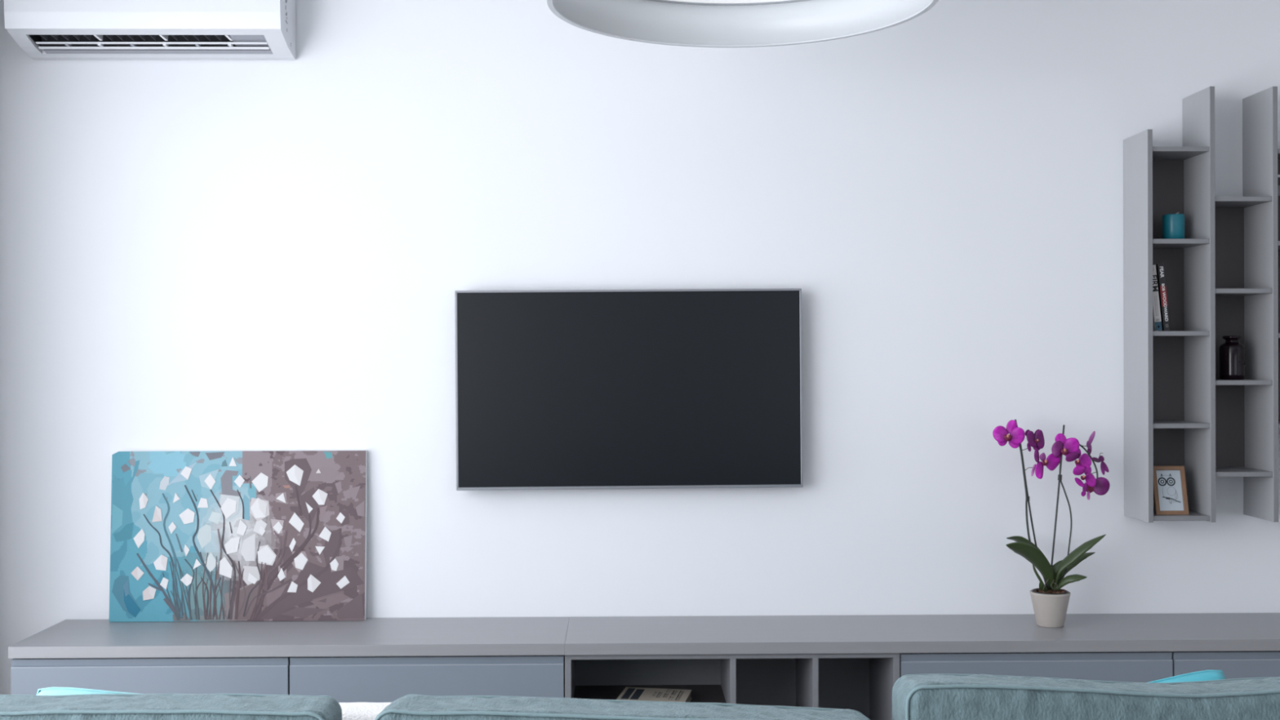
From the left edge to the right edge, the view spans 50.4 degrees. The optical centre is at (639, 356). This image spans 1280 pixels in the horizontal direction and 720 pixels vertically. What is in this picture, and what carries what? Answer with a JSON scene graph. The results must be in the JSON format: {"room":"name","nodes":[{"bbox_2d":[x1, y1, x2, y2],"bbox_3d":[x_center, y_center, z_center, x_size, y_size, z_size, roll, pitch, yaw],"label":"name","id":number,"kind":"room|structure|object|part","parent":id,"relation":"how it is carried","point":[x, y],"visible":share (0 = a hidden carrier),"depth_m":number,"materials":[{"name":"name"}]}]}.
{"room":"leisure room","nodes":[
{"label":"leisure room","id":0,"kind":"room"},
{"bbox_2d":[0,0,1279,694],"bbox_3d":[1.162,0.012,4.740,7.000,2.850,0.140,0,0,-1],"label":"wall","id":1,"kind":"structure","parent":0,"point":[196,255],"depth_m":4.65,"materials":[{"name":"white paint"}]},
{"bbox_2d":[4,0,295,59],"bbox_3d":[-1.612,-1.155,4.509,0.888,0.290,0.222,0,0,-1],"label":"air conditioner","id":2,"kind":"object","parent":1,"relation":"attached to","point":[44,29],"visible":1,"depth_m":4.42,"materials":[{"name":"white plastic"}]},
{"bbox_3d":[-1.610,-1.181,4.416,0.888,0.238,0.036,0,0,-1],"label":"panel","id":3,"kind":"part","parent":2,"relation":"part of","materials":[{"name":"white plastic"}]},
{"bbox_2d":[39,35,272,53],"bbox_3d":[-1.618,-1.068,4.506,0.772,0.103,0.118,0,0,-1],"label":"air vent","id":4,"kind":"object","parent":2,"relation":"attached to","point":[48,44],"depth_m":4.54,"materials":[{"name":"grey plastic"}]},
{"bbox_2d":[454,288,803,490],"bbox_3d":[-0.036,0.109,4.612,1.167,0.671,0.074,0,0,-1],"label":"television","id":5,"kind":"object","parent":1,"relation":"attached to","point":[650,388],"visible":1,"depth_m":4.58,"materials":[{"name":"grey metal"}]},
{"bbox_2d":[1123,86,1279,522],"bbox_3d":[1.983,-0.172,4.574,0.638,1.431,0.217,0,0,-1],"label":"wall shelf","id":6,"kind":"object","parent":1,"relation":"attached to","point":[1222,279],"visible":0.96,"depth_m":4.57,"materials":[{"name":"grey laminate"}]},
{"bbox_3d":[1.673,-0.101,4.569,0.016,1.290,0.216,0,0,-1],"label":"panel","id":7,"kind":"part","parent":6,"relation":"part of","materials":[{"name":"grey laminate"}]},
{"bbox_2d":[1152,264,1162,331],"bbox_3d":[1.706,-0.195,4.568,0.044,0.220,0.131,0,0,-1],"label":"upright book","id":8,"kind":"object","parent":6,"relation":"on","point":[1157,322],"visible":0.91,"depth_m":4.50,"materials":[{"name":"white paper"}]},
{"bbox_2d":[1154,295,1158,315],"bbox_3d":[1.710,-0.169,4.504,0.008,0.067,0.001,-6,0,-1],"label":"print","id":9,"kind":"object","parent":8,"relation":"on","point":[1154,295],"depth_m":4.50},
{"bbox_2d":[1152,263,1170,331],"bbox_3d":[1.734,-0.198,4.569,0.042,0.225,0.131,0,0,-1],"label":"upright book","id":10,"kind":"object","parent":6,"relation":"on","point":[1159,267],"visible":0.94,"depth_m":4.50,"materials":[{"name":"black paper"}]},
{"bbox_3d":[1.773,-0.531,4.674,0.190,0.287,0.009,0,0,-1],"label":"panel","id":11,"kind":"part","parent":6,"relation":"part of","materials":[{"name":"grey wood"}]},
{"bbox_3d":[1.774,0.075,4.674,0.190,0.288,0.009,0,0,-1],"label":"panel","id":12,"kind":"part","parent":6,"relation":"part of","materials":[{"name":"grey wood"}]},
{"bbox_3d":[1.774,-0.228,4.674,0.190,0.287,0.009,0,0,-1],"label":"panel","id":13,"kind":"part","parent":6,"relation":"part of","materials":[{"name":"grey wood"}]},
{"bbox_3d":[1.775,0.379,4.674,0.190,0.288,0.009,0,0,-1],"label":"panel","id":14,"kind":"part","parent":6,"relation":"part of","materials":[{"name":"grey wood"}]},
{"bbox_2d":[1153,466,1189,515],"bbox_3d":[1.763,0.445,4.527,0.109,0.161,0.049,0,0,-1],"label":"picture frame","id":15,"kind":"object","parent":6,"relation":"on","point":[1170,491],"visible":0.99,"depth_m":4.52,"materials":[{"name":"brown wood"}]},
{"bbox_2d":[1155,470,1183,511],"bbox_3d":[1.763,0.445,4.527,0.082,0.133,0.033,0,0,-1],"label":"print","id":16,"kind":"object","parent":15,"relation":"attached to","point":[1169,483],"depth_m":4.53},
{"bbox_2d":[1162,212,1185,239],"bbox_3d":[1.793,-0.437,4.570,0.071,0.098,0.071,0,0,-1],"label":"candle","id":17,"kind":"object","parent":6,"relation":"on","point":[1173,224],"visible":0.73,"depth_m":4.54,"materials":[{"name":"teal wax"}]},
{"bbox_3d":[1.878,-0.172,4.573,0.016,1.431,0.216,0,0,-1],"label":"panel","id":18,"kind":"part","parent":6,"relation":"part of","materials":[{"name":"grey laminate"}]},
{"bbox_3d":[1.980,-0.368,4.678,0.192,0.286,0.009,0,0,-1],"label":"panel","id":19,"kind":"part","parent":6,"relation":"part of","materials":[{"name":"grey wood"}]},
{"bbox_3d":[1.981,-0.066,4.678,0.192,0.286,0.009,0,0,-1],"label":"panel","id":20,"kind":"part","parent":6,"relation":"part of","materials":[{"name":"grey wood"}]},
{"bbox_3d":[1.982,0.236,4.678,0.192,0.285,0.009,0,0,-1],"label":"panel","id":21,"kind":"part","parent":6,"relation":"part of","materials":[{"name":"grey wood"}]},
{"bbox_2d":[1218,335,1245,379],"bbox_3d":[1.987,0.003,4.562,0.080,0.148,0.082,0,0,-1],"label":"glass vase","id":22,"kind":"object","parent":6,"relation":"on","point":[1232,353],"visible":1,"depth_m":4.53,"materials":[{"name":"black glass"}]},
{"bbox_3d":[2.086,-0.173,4.576,0.016,1.431,0.216,0,0,-1],"label":"panel","id":23,"kind":"part","parent":6,"relation":"part of","materials":[{"name":"grey laminate"}]},
{"bbox_2d":[1277,157,1279,240],"bbox_3d":[2.111,-0.520,4.570,0.030,0.276,0.150,0,0,-1],"label":"upright book","id":24,"kind":"object","parent":6,"relation":"on","point":[1278,158],"visible":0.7,"depth_m":4.50,"materials":[{"name":"paper"}]},
{"bbox_3d":[2.189,0.079,4.681,0.192,0.283,0.009,0,0,-1],"label":"panel","id":25,"kind":"part","parent":6,"relation":"part of","materials":[{"name":"grey wood"}]},
{"bbox_3d":[2.189,-0.222,4.681,0.192,0.287,0.009,0,0,-1],"label":"panel","id":26,"kind":"part","parent":6,"relation":"part of","materials":[{"name":"grey wood"}]},
{"bbox_3d":[1.212,-1.473,1.470,7.000,0.120,6.680,0,0,-1],"label":"ceiling","id":27,"kind":"structure","parent":0,"visible":0},
{"bbox_2d":[546,0,938,47],"bbox_3d":[0.260,-1.156,3.466,0.993,0.510,0.993,0,0,-1],"label":"pendant lamp","id":28,"kind":"object","parent":27,"relation":"hanging from","point":[682,23],"visible":1,"depth_m":3.90,"materials":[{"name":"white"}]},
{"bbox_2d":[648,0,809,5],"bbox_3d":[0.260,-1.022,3.466,0.966,0.005,0.966,0,0,34],"label":"diffuser","id":29,"kind":"object","parent":28,"relation":"attached to","point":[651,2],"depth_m":3.92,"materials":[{"name":"white plastic"}]},
{"bbox_3d":[1.220,1.497,1.470,7.000,0.120,6.680,0,0,-1],"label":"floor","id":30,"kind":"structure","parent":0,"visible":0},
{"bbox_2d":[10,655,564,702],"bbox_3d":[-1.092,1.185,4.418,1.708,0.516,0.422,0,0,-1],"label":"base cabinet","id":31,"kind":"object","parent":30,"relation":"on","point":[346,679],"visible":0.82,"depth_m":4.21,"materials":[{"name":"grey laminate"}]},
{"bbox_3d":[-1.515,0.958,4.202,0.850,0.002,0.004,0,0,-1],"label":"finger pull","id":32,"kind":"part","parent":31,"relation":"part of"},
{"bbox_3d":[-1.515,1.139,4.212,0.850,0.410,0.023,0,0,-1],"label":"drawer","id":33,"kind":"part","parent":31,"relation":"part of","materials":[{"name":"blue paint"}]},
{"bbox_2d":[8,616,569,658],"bbox_3d":[-1.092,0.908,4.413,1.710,0.036,0.435,0,0,-1],"label":"countertop","id":34,"kind":"structure","parent":31,"relation":"on","point":[425,636],"depth_m":4.29,"materials":[{"name":"grey laminate"}]},
{"bbox_2d":[109,450,367,622],"bbox_3d":[-1.355,0.605,4.598,0.855,0.571,0.057,0,0,-1],"label":"canvas painting","id":35,"kind":"object","parent":34,"relation":"on","point":[233,535],"visible":1,"depth_m":4.59,"materials":[{"name":"fabric"}]},
{"bbox_3d":[-0.661,0.956,4.216,0.846,0.002,0.004,0,0,-1],"label":"finger pull","id":36,"kind":"part","parent":31,"relation":"part of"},
{"bbox_3d":[-0.661,1.136,4.226,0.847,0.410,0.023,0,0,-1],"label":"drawer","id":37,"kind":"part","parent":31,"relation":"part of","materials":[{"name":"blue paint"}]},
{"bbox_2d":[564,653,899,719],"bbox_3d":[0.285,1.181,4.441,1.043,0.516,0.422,0,0,-1],"label":"base cabinet","id":38,"kind":"object","parent":30,"relation":"on","point":[864,683],"visible":0.48,"depth_m":4.63,"materials":[{"name":"grey laminate"}]},
{"bbox_3d":[-0.227,1.151,4.433,0.019,0.420,0.422,0,0,-1],"label":"panel","id":39,"kind":"part","parent":38,"relation":"part of","materials":[{"name":"grey laminate"}]},
{"bbox_3d":[0.027,1.142,4.635,0.495,0.404,0.016,0,0,-1],"label":"panel","id":40,"kind":"part","parent":38,"relation":"part of","materials":[{"name":"grey laminate"}]},
{"bbox_2d":[573,684,726,703],"bbox_3d":[0.030,1.125,4.433,0.495,0.017,0.389,0,0,-1],"label":"shelf","id":41,"kind":"object","parent":38,"relation":"attached to","point":[700,693],"depth_m":4.54,"materials":[{"name":"grey laminate"}]},
{"bbox_2d":[616,687,692,702],"bbox_3d":[0.046,1.102,4.378,0.220,0.029,0.172,0,0,10],"label":"book","id":42,"kind":"object","parent":38,"relation":"on","point":[641,694],"visible":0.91,"depth_m":4.37,"materials":[{"name":"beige paper"}]},
{"bbox_2d":[620,688,644,699],"bbox_3d":[-0.022,1.088,4.391,0.056,0.001,0.140,0,0,10],"label":"print","id":43,"kind":"object","parent":42,"relation":"on","point":[628,693],"depth_m":4.38,"materials":[{"name":"blue"}]},
{"bbox_3d":[0.285,0.931,4.441,1.043,0.016,0.422,0,0,-1],"label":"panel","id":44,"kind":"part","parent":38,"relation":"part of","materials":[{"name":"grey laminate"}]},
{"bbox_3d":[0.412,1.141,4.641,0.239,0.404,0.016,0,0,-1],"label":"panel","id":45,"kind":"part","parent":38,"relation":"part of","materials":[{"name":"grey laminate"}]},
{"bbox_3d":[0.666,1.140,4.646,0.234,0.404,0.016,0,0,-1],"label":"panel","id":46,"kind":"part","parent":38,"relation":"part of","materials":[{"name":"grey laminate"}]},
{"bbox_3d":[0.797,1.148,4.450,0.020,0.420,0.422,0,0,-1],"label":"panel","id":47,"kind":"part","parent":38,"relation":"part of","materials":[{"name":"grey laminate"}]},
{"bbox_2d":[899,650,1279,682],"bbox_3d":[1.669,1.178,4.464,1.722,0.516,0.422,0,0,-1],"label":"base cabinet","id":48,"kind":"object","parent":30,"relation":"on","point":[1116,666],"visible":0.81,"depth_m":4.25,"materials":[{"name":"grey laminate"}]},
{"bbox_2d":[564,613,1279,655],"bbox_3d":[1.146,0.902,4.450,2.766,0.036,0.435,0,0,-1],"label":"countertop","id":49,"kind":"structure","parent":48,"relation":"on","point":[1148,632],"depth_m":4.35,"materials":[{"name":"grey laminate"}]},
{"bbox_2d":[992,419,1110,627],"bbox_3d":[1.351,0.544,4.469,0.392,0.678,0.162,0,0,-1],"label":"potted orchid","id":50,"kind":"object","parent":49,"relation":"on","point":[1050,602],"visible":1,"depth_m":4.45,"materials":[{"name":"purple plant"}]},
{"bbox_3d":[1.285,0.517,4.463,0.122,0.490,0.013,0,0,-1],"label":"stem","id":51,"kind":"part","parent":50,"relation":"part of","materials":[{"name":"green plant"}]},
{"bbox_3d":[1.349,0.828,4.473,0.128,0.112,0.128,0,0,-1],"label":"pot","id":52,"kind":"part","parent":50,"relation":"part of","materials":[{"name":"grey ceramic"}]},
{"bbox_3d":[1.349,0.779,4.473,0.117,0.020,0.117,0,0,-1],"label":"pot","id":53,"kind":"part","parent":50,"relation":"part of","materials":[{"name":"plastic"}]},
{"bbox_3d":[1.442,0.515,4.480,0.138,0.472,0.020,0,0,-8],"label":"stem","id":54,"kind":"part","parent":50,"relation":"part of","materials":[{"name":"green plant"}]},
{"bbox_3d":[1.240,0.951,4.248,0.852,0.002,0.004,0,0,-1],"label":"finger pull","id":55,"kind":"part","parent":48,"relation":"part of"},
{"bbox_3d":[2.101,1.129,4.272,0.858,0.410,0.023,0,0,-1],"label":"drawer","id":56,"kind":"part","parent":48,"relation":"part of","materials":[{"name":"grey laminate"}]},
{"bbox_3d":[2.100,0.949,4.262,0.858,0.002,0.004,0,0,-1],"label":"finger pull","id":57,"kind":"part","parent":48,"relation":"part of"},
{"bbox_3d":[-0.040,1.090,2.615,3.240,0.700,1.090,0,0,-1],"label":"sofa","id":58,"kind":"object","parent":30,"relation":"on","visible":0},
{"bbox_2d":[35,686,138,695],"bbox_3d":[-0.956,0.828,2.554,0.417,0.418,0.121,0,0,3],"label":"throw pillow","id":59,"kind":"object","parent":58,"relation":"on","point":[53,691],"visible":0.15,"depth_m":2.55,"materials":[{"name":"teal fabric"}]},
{"bbox_2d":[0,693,342,719],"bbox_3d":[-0.959,0.825,2.345,0.877,0.474,0.212,0,0,-1],"label":"cushion","id":60,"kind":"object","parent":58,"relation":"on","point":[84,706],"visible":1,"depth_m":2.31,"materials":[{"name":"blue fabric"}]},
{"bbox_2d":[338,702,391,719],"bbox_3d":[-0.485,0.857,2.542,0.378,0.407,0.140,0,0,-1],"label":"cushion","id":61,"kind":"object","parent":58,"relation":"on","point":[353,710],"visible":0.16,"depth_m":2.52,"materials":[{"name":"white fabric"}]},
{"bbox_2d":[374,693,870,719],"bbox_3d":[-0.012,0.824,2.360,0.875,0.472,0.215,0,0,-1],"label":"cushion","id":62,"kind":"object","parent":58,"relation":"on","point":[412,706],"visible":1,"depth_m":2.34,"materials":[{"name":"blue fabric"}]},
{"bbox_2d":[892,673,1279,719],"bbox_3d":[0.904,0.804,2.375,0.919,0.507,0.213,0,0,-1],"label":"cushion","id":63,"kind":"object","parent":58,"relation":"on","point":[930,696],"visible":1,"depth_m":2.29,"materials":[{"name":"blue fabric"}]},
{"bbox_2d":[1148,670,1226,682],"bbox_3d":[0.967,0.809,2.586,0.423,0.426,0.130,0,0,-7],"label":"throw pillow","id":64,"kind":"object","parent":58,"relation":"on","point":[1205,675],"visible":0.12,"depth_m":2.58,"materials":[{"name":"teal fabric"}]}
]}

